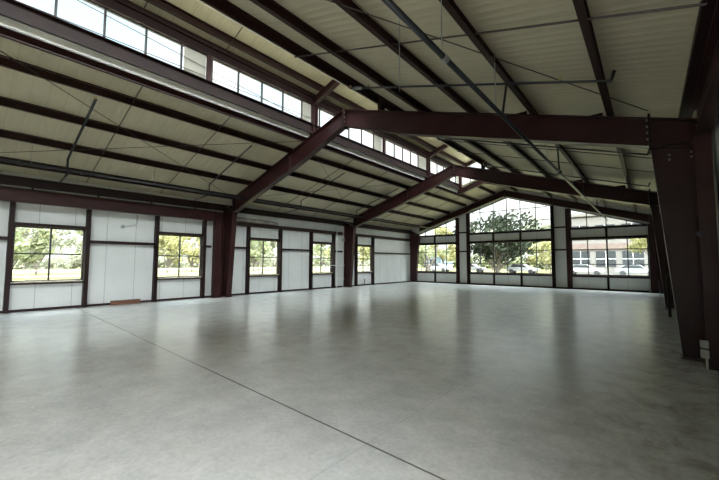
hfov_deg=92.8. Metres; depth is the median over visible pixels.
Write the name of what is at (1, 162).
roof purlin
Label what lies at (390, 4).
sprinkler
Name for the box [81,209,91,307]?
wall post
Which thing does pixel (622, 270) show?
car
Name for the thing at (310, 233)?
wall post
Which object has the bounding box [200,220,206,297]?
wall post
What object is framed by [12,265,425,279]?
fence
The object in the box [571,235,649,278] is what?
window
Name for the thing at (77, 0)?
cable
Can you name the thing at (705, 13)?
strut
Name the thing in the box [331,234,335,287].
wall post
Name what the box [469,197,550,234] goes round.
window
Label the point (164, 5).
purlin
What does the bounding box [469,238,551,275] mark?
window
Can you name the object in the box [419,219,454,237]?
window
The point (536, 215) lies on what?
tree
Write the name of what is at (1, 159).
sprinkler
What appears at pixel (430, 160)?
window
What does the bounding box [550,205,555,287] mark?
post
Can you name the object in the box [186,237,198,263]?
tree
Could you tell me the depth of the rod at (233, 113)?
10.98 m
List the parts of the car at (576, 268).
glass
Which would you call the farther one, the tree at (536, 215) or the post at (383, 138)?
the tree at (536, 215)
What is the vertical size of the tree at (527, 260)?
6.685 m
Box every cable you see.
[0,50,227,194]
[0,141,300,152]
[16,0,309,117]
[77,0,303,119]
[265,182,411,195]
[327,0,647,110]
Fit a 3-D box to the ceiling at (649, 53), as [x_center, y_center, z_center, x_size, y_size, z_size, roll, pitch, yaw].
[-0.214,-3.087,10.459,15.580,2.475,31.530,-3,-5,40]
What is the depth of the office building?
48.99 m
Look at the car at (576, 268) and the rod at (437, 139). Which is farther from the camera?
the car at (576, 268)
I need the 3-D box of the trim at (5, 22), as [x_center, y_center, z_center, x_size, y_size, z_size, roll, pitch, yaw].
[-2.953,-3.649,10.176,0.070,0.180,27.300,-3,-5,40]
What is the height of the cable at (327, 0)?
1.663 m
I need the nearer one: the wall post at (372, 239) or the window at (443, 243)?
the wall post at (372, 239)
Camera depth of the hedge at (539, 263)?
92.10 m
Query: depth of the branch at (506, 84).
5.70 m
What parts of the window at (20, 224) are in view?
sill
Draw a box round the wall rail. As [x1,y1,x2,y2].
[375,252,410,254]
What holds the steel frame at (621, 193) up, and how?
on the floor
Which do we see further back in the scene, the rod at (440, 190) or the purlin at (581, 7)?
the rod at (440, 190)
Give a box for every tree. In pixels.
[13,227,82,274]
[13,228,56,266]
[19,227,58,269]
[67,231,82,268]
[74,230,82,253]
[159,235,190,274]
[166,237,199,271]
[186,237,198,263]
[250,241,270,271]
[250,244,275,269]
[261,242,276,267]
[313,244,329,268]
[314,245,329,266]
[358,247,369,258]
[358,252,369,263]
[418,234,449,270]
[429,226,455,264]
[452,210,542,271]
[473,219,503,269]
[522,215,550,270]
[522,244,544,272]
[530,241,551,272]
[540,223,550,228]
[626,238,647,254]
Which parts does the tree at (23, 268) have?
crown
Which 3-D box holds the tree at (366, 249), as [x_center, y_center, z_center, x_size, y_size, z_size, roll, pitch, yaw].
[2.983,2.871,76.059,5.953,7.741,7.624,-3,-5,40]
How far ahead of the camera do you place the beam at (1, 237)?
9.87 m
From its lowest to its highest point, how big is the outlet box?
0.400 m
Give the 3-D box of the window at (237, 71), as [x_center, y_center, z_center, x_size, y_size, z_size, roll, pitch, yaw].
[-2.875,-4.317,10.076,0.050,0.680,3.060,-3,-5,40]
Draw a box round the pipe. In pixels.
[323,227,344,287]
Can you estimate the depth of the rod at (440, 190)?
21.14 m
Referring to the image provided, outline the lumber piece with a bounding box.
[110,299,140,304]
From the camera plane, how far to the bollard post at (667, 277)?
9.60 m
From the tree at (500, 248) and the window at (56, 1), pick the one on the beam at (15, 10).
the window at (56, 1)
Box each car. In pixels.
[425,264,451,270]
[471,264,486,271]
[506,264,538,272]
[573,265,604,274]
[614,265,648,274]
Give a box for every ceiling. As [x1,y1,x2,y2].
[0,0,699,228]
[129,0,471,165]
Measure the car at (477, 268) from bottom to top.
1.441 m
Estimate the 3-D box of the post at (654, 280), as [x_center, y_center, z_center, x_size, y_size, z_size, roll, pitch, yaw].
[15.082,0.918,17.580,0.320,3.550,0.198,-3,-5,40]
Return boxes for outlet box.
[700,340,709,369]
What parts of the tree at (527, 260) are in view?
crown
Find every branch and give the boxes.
[59,96,96,182]
[194,143,252,200]
[285,171,344,212]
[340,188,397,220]
[350,70,615,113]
[436,137,648,169]
[483,164,650,194]
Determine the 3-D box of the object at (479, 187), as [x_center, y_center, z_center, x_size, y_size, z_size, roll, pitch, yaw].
[7.898,-3.180,21.489,0.075,0.200,3.800,-3,-5,40]
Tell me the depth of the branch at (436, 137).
8.88 m
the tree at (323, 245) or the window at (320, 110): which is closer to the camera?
the window at (320, 110)
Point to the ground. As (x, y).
(18, 274)
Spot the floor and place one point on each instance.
(403, 380)
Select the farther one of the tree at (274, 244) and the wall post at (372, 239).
the tree at (274, 244)
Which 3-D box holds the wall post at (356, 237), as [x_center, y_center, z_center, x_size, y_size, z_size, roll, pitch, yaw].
[-0.216,1.339,21.720,0.200,3.140,0.110,-3,-5,40]
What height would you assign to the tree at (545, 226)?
9.485 m
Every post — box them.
[2,202,15,313]
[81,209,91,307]
[151,216,159,301]
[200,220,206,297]
[206,54,211,80]
[245,226,250,294]
[277,229,282,291]
[309,232,312,289]
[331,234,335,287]
[354,236,357,285]
[371,238,374,284]
[382,137,384,152]
[455,218,459,283]
[466,213,469,283]
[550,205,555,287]
[565,208,572,288]
[607,278,609,290]
[648,223,658,292]
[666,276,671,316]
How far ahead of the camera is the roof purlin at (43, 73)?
9.07 m
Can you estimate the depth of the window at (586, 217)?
19.09 m
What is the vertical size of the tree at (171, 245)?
8.240 m
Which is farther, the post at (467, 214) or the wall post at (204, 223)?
the post at (467, 214)
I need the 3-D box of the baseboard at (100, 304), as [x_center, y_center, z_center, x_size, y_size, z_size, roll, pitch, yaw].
[-6.041,2.413,14.882,0.050,0.070,31.100,-3,-5,40]
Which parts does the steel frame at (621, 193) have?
clerestory post, ridge post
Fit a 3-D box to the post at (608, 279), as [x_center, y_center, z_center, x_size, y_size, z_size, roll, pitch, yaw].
[13.637,2.417,18.757,0.100,0.700,0.118,-3,-5,40]
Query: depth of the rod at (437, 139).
9.71 m
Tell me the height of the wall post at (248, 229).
3.140 m
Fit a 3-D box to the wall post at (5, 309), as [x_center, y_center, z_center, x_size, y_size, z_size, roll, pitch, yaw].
[-10.195,0.501,9.968,0.200,3.220,0.110,-3,-5,40]
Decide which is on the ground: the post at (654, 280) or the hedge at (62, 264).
the hedge at (62, 264)
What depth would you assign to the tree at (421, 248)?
51.18 m
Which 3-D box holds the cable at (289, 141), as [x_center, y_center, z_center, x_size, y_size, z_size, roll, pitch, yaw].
[-6.091,-2.800,10.287,8.723,1.406,0.016,1,-4,-19]
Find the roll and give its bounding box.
[237,217,278,224]
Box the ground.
[12,264,551,280]
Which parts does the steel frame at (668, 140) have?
splice plate, clerestory post, splice plate, ridge post, splice plate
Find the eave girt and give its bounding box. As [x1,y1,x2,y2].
[237,222,342,234]
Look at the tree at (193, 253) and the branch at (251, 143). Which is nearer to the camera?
the branch at (251, 143)
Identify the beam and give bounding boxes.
[0,0,459,189]
[0,236,7,239]
[89,0,452,167]
[90,240,154,245]
[282,248,310,250]
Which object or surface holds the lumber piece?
on the floor
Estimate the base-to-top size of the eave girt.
0.170 m
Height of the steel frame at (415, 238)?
6.230 m
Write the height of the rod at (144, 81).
1.649 m
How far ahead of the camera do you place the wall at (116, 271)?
12.77 m
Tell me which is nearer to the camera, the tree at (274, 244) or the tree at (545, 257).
the tree at (545, 257)
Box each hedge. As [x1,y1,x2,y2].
[13,252,369,268]
[368,252,551,269]
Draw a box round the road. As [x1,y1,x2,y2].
[313,269,647,275]
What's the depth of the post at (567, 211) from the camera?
19.95 m
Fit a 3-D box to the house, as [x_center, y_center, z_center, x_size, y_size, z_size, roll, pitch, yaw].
[18.118,4.247,77.591,4.400,5.300,6.800,-3,-5,40]
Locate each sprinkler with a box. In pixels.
[0,145,428,227]
[381,0,607,220]
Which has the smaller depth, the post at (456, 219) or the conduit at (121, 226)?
the conduit at (121, 226)
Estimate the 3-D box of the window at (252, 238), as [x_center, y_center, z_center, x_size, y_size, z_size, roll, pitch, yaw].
[-4.634,0.840,16.618,0.220,1.848,1.700,-3,-5,40]
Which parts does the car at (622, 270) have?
glass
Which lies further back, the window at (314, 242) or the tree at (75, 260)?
the tree at (75, 260)
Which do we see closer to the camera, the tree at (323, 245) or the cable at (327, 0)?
the cable at (327, 0)
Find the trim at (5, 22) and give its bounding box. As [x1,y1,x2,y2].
[0,15,457,191]
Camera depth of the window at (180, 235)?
13.70 m
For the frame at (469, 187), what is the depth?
20.07 m
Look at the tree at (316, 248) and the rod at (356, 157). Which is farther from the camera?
the tree at (316, 248)
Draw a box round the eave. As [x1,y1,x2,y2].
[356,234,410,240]
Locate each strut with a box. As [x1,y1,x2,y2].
[0,174,411,233]
[678,0,716,117]
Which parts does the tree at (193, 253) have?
crown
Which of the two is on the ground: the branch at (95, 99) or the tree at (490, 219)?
the tree at (490, 219)
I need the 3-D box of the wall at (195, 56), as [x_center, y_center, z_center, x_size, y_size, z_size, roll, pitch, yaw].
[-2.880,-4.316,10.093,0.040,0.680,27.200,-3,-5,40]
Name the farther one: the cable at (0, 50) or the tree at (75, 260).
the tree at (75, 260)
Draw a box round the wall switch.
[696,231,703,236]
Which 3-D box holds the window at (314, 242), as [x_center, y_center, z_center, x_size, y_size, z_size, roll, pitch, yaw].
[-2.145,1.039,19.549,0.220,1.848,1.640,-3,-5,40]
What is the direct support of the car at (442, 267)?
on the road
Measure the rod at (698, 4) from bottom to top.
1.931 m
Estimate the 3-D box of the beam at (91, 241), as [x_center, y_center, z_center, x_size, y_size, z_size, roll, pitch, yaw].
[-8.376,0.110,12.180,0.147,0.100,1.970,-3,-5,40]
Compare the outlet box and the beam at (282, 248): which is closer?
the outlet box
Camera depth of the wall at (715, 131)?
5.08 m
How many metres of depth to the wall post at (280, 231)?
17.20 m
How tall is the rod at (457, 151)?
1.931 m
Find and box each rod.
[86,81,144,182]
[160,113,233,192]
[278,157,356,209]
[294,2,706,57]
[314,172,386,214]
[372,190,440,223]
[437,139,651,158]
[457,151,653,172]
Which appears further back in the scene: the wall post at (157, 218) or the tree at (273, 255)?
the tree at (273, 255)
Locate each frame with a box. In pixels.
[0,186,223,297]
[222,79,705,361]
[344,144,674,308]
[410,190,663,293]
[458,160,509,193]
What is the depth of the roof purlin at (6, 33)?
8.40 m
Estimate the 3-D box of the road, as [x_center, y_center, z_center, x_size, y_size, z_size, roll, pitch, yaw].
[36.027,4.517,42.337,120.000,0.040,7.500,-3,-5,40]
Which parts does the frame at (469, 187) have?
clerestory post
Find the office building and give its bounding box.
[571,213,648,275]
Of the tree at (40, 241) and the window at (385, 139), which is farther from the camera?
the tree at (40, 241)
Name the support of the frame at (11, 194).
on the floor
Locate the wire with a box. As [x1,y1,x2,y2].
[399,18,399,91]
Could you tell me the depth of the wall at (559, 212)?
20.62 m
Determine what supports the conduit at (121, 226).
attached to the wall at (116, 271)
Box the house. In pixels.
[426,247,452,269]
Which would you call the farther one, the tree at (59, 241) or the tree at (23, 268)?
the tree at (23, 268)
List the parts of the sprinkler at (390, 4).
hanger rod, hanger rod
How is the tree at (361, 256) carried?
on the ground
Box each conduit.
[120,215,137,227]
[197,0,487,168]
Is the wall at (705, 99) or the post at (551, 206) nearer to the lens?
the wall at (705, 99)
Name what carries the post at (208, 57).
on the beam at (15, 10)
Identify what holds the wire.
hanging from the ceiling at (649, 53)
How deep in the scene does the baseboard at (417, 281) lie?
20.82 m
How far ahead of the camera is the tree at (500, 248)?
50.43 m
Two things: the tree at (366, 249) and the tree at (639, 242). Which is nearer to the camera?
the tree at (639, 242)
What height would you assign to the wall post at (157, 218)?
3.220 m
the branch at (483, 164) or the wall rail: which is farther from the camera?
the wall rail
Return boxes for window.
[10,222,86,284]
[54,0,182,68]
[157,231,202,279]
[211,58,302,117]
[250,237,279,276]
[313,241,333,274]
[319,109,373,148]
[358,244,372,272]
[385,139,418,166]
[418,242,455,273]
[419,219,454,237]
[430,160,455,182]
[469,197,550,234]
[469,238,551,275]
[570,209,646,229]
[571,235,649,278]
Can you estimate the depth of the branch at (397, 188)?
18.91 m
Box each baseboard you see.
[0,281,409,312]
[417,281,648,291]
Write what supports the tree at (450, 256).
on the ground
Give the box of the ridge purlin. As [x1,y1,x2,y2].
[201,0,500,170]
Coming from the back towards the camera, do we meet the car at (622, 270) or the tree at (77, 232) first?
the tree at (77, 232)
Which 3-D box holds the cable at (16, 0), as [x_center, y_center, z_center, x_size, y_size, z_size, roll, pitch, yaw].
[-4.039,-4.183,8.606,0.016,0.179,7.450,-3,-5,40]
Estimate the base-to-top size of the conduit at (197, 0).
0.028 m
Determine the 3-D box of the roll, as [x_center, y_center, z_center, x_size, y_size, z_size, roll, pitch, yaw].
[-4.898,-0.900,16.272,0.200,0.210,2.453,-3,-5,40]
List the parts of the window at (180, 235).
sill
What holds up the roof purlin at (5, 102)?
attached to the steel frame at (668, 140)
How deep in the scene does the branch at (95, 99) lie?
9.02 m
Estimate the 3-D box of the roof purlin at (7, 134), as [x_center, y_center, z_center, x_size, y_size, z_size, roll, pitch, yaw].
[-4.426,-2.305,13.897,0.075,0.200,31.200,-3,-5,40]
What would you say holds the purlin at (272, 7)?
attached to the steel frame at (668, 140)
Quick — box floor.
[0,282,718,479]
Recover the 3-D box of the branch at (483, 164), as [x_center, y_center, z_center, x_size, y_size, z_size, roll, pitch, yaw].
[7.237,-2.422,12.668,5.335,1.787,0.074,-3,-5,40]
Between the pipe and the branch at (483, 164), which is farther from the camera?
the pipe
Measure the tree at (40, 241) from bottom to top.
7.611 m
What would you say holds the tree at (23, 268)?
on the ground
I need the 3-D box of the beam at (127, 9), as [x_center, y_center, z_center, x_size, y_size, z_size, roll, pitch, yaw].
[-2.819,-4.843,10.143,0.170,0.380,27.300,-3,-5,40]
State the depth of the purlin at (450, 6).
5.21 m
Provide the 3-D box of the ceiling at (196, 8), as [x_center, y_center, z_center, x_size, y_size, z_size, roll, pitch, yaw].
[-1.808,-5.625,9.371,3.290,1.232,27.550,-3,-5,40]
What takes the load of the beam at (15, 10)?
attached to the steel frame at (668, 140)
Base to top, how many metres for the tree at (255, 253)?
7.017 m
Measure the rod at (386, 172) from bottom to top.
1.649 m
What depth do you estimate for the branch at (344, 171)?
15.75 m
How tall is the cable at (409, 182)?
1.406 m
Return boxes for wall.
[0,171,411,310]
[183,46,458,183]
[412,188,660,292]
[689,0,718,370]
[711,116,718,247]
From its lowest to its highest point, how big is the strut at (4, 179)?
0.270 m
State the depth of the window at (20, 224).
10.71 m
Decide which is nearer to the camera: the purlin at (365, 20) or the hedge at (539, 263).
the purlin at (365, 20)
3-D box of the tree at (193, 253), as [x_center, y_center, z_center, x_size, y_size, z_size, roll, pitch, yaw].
[-28.156,1.376,57.658,7.492,8.124,8.818,-3,-5,40]
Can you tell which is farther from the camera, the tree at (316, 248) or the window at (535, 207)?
the tree at (316, 248)
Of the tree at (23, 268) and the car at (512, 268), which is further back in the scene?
the tree at (23, 268)
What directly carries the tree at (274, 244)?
on the ground
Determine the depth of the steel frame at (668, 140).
6.47 m

